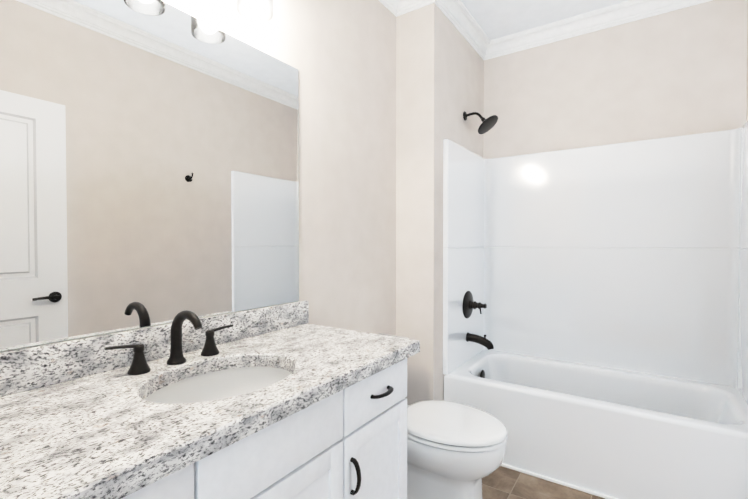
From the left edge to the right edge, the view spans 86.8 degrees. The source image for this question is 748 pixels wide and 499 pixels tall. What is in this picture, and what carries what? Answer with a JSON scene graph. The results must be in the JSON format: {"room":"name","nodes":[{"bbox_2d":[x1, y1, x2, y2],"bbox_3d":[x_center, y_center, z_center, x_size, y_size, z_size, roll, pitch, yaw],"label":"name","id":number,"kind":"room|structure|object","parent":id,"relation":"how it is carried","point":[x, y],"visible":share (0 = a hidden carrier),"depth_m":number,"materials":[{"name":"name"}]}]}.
{"room":"bathroom","nodes":[
{"label":"bathroom","id":0,"kind":"room"},
{"bbox_2d":[2,0,395,351],"bbox_3d":[-0.250,-0.147,1.940,0.120,2.690,3.146,1,1,34],"label":"wall","id":1,"kind":"structure","parent":0,"point":[340,55],"depth_m":1.96,"materials":[{"name":"paint"}]},
{"bbox_2d":[0,0,298,351],"bbox_3d":[-0.664,-0.267,1.210,0.006,0.998,1.205,1,1,34],"label":"mirror","id":2,"kind":"object","parent":1,"relation":"attached to","point":[149,162],"visible":1,"depth_m":1.16,"materials":[{"name":"grey mirror"}]},
{"bbox_2d":[379,0,414,16],"bbox_3d":[-0.402,-1.436,1.506,0.090,0.098,2.051,1,1,34],"label":"crown molding","id":3,"kind":"structure","parent":1,"relation":"attached to","point":[397,7],"depth_m":2.32,"materials":[{"name":"paint"}]},
{"bbox_2d":[396,3,483,404],"bbox_3d":[0.477,-0.159,2.687,0.251,2.690,0.856,1,1,34],"label":"wall","id":4,"kind":"structure","parent":0,"point":[439,75],"depth_m":2.34,"materials":[{"name":"paint"}]},
{"bbox_2d":[423,0,490,58],"bbox_3d":[0.562,-1.452,2.514,0.082,0.098,0.841,1,1,34],"label":"crown molding","id":5,"kind":"structure","parent":4,"relation":"attached to","point":[458,15],"depth_m":2.55,"materials":[{"name":"paint"}]},
{"bbox_2d":[463,111,497,133],"bbox_3d":[0.696,-0.838,2.580,0.218,0.164,0.150,1,1,34],"label":"shower head","id":6,"kind":"object","parent":4,"relation":"attached to","point":[487,124],"visible":1,"depth_m":2.56},
{"bbox_2d":[482,466,604,498],"bbox_3d":[0.159,1.246,0.762,2.500,0.060,4.836,1,1,34],"label":"floor","id":7,"kind":"structure","parent":0,"point":[500,482],"depth_m":1.98,"materials":[{"name":"tile"}]},
{"bbox_2d":[121,358,406,498],"bbox_3d":[-0.423,0.795,1.077,0.567,0.832,1.222,1,1,34],"label":"vanity cabinet","id":8,"kind":"object","parent":7,"relation":"on","point":[349,442],"visible":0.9,"depth_m":1.06,"materials":[{"name":"paint"}]},
{"bbox_2d":[0,300,419,498],"bbox_3d":[-0.421,0.390,1.077,0.569,0.307,1.260,1,1,34],"label":"countertop","id":9,"kind":"structure","parent":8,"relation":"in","point":[87,418],"depth_m":0.94,"materials":[{"name":"stone"}]},
{"bbox_2d":[104,310,232,374],"bbox_3d":[-0.543,0.255,1.144,0.151,0.160,0.371,1,1,34],"label":"faucet","id":10,"kind":"object","parent":9,"relation":"on","point":[139,365],"visible":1,"depth_m":1.15,"materials":[{"name":"black metal"}]},
{"bbox_2d":[379,333,506,498],"bbox_3d":[0.237,0.837,1.870,0.762,0.720,0.399,1,1,34],"label":"toilet","id":11,"kind":"object","parent":7,"relation":"on","point":[455,450],"visible":0.6,"depth_m":1.68,"materials":[{"name":"white ceramic"}]},
{"bbox_2d":[443,120,747,498],"bbox_3d":[1.200,0.267,2.245,1.447,1.848,0.786,1,1,34],"label":"shower","id":12,"kind":"object","parent":7,"relation":"on","point":[607,285],"visible":0.96,"depth_m":2.36,"materials":[{"name":"white plastic"}]},
{"bbox_2d":[463,291,486,317],"bbox_3d":[0.677,0.367,2.600,0.127,0.184,0.184,1,1,34],"label":"shower valve","id":13,"kind":"object","parent":12,"relation":"attached to","point":[469,305],"visible":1,"depth_m":2.59,"materials":[{"name":"black metal"}]},
{"bbox_2d":[466,332,493,349],"bbox_3d":[0.697,0.600,2.590,0.176,0.093,0.062,1,1,34],"label":"tub spout","id":14,"kind":"object","parent":12,"relation":"attached to","point":[483,341],"visible":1,"depth_m":2.57,"materials":[{"name":"black metal"}]},
{"bbox_2d":[480,370,484,377],"bbox_3d":[0.709,0.826,2.577,0.012,0.080,0.080,1,1,34],"label":"overflow drain","id":15,"kind":"object","parent":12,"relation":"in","point":[482,374],"visible":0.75,"depth_m":2.56,"materials":[{"name":"black metal"}]},
{"bbox_2d":[500,463,617,498],"bbox_3d":[0.998,1.189,1.984,1.416,0.016,0.014,1,1,34],"label":"trim","id":16,"kind":"structure","parent":12,"relation":"attached to","point":[598,494],"depth_m":2.02,"materials":[{"name":"white wood"}]},
{"bbox_2d":[461,0,628,39],"bbox_3d":[0.159,-1.513,0.719,2.500,0.080,4.836,1,1,34],"label":"ceiling","id":17,"kind":"structure","parent":0,"point":[495,19],"depth_m":2.50,"materials":[{"name":"paint"}]},
{"bbox_2d":[483,0,747,158],"bbox_3d":[1.351,-0.159,2.685,1.940,2.690,0.120,1,1,34],"label":"wall","id":18,"kind":"structure","parent":0,"point":[681,72],"depth_m":2.46,"materials":[{"name":"paint"}]},
{"bbox_2d":[483,0,712,59],"bbox_3d":[1.367,-1.452,2.537,1.370,0.098,0.072,1,1,34],"label":"crown molding","id":19,"kind":"structure","parent":18,"relation":"attached to","point":[631,10],"depth_m":2.54,"materials":[{"name":"paint"}]},
{"bbox_2d":[746,4,747,120],"bbox_3d":[1.259,-0.131,0.922,0.120,2.690,3.146,1,1,34],"label":"wall","id":20,"kind":"structure","parent":0,"point":[747,72],"depth_m":2.13,"materials":[{"name":"paint"}]}
]}

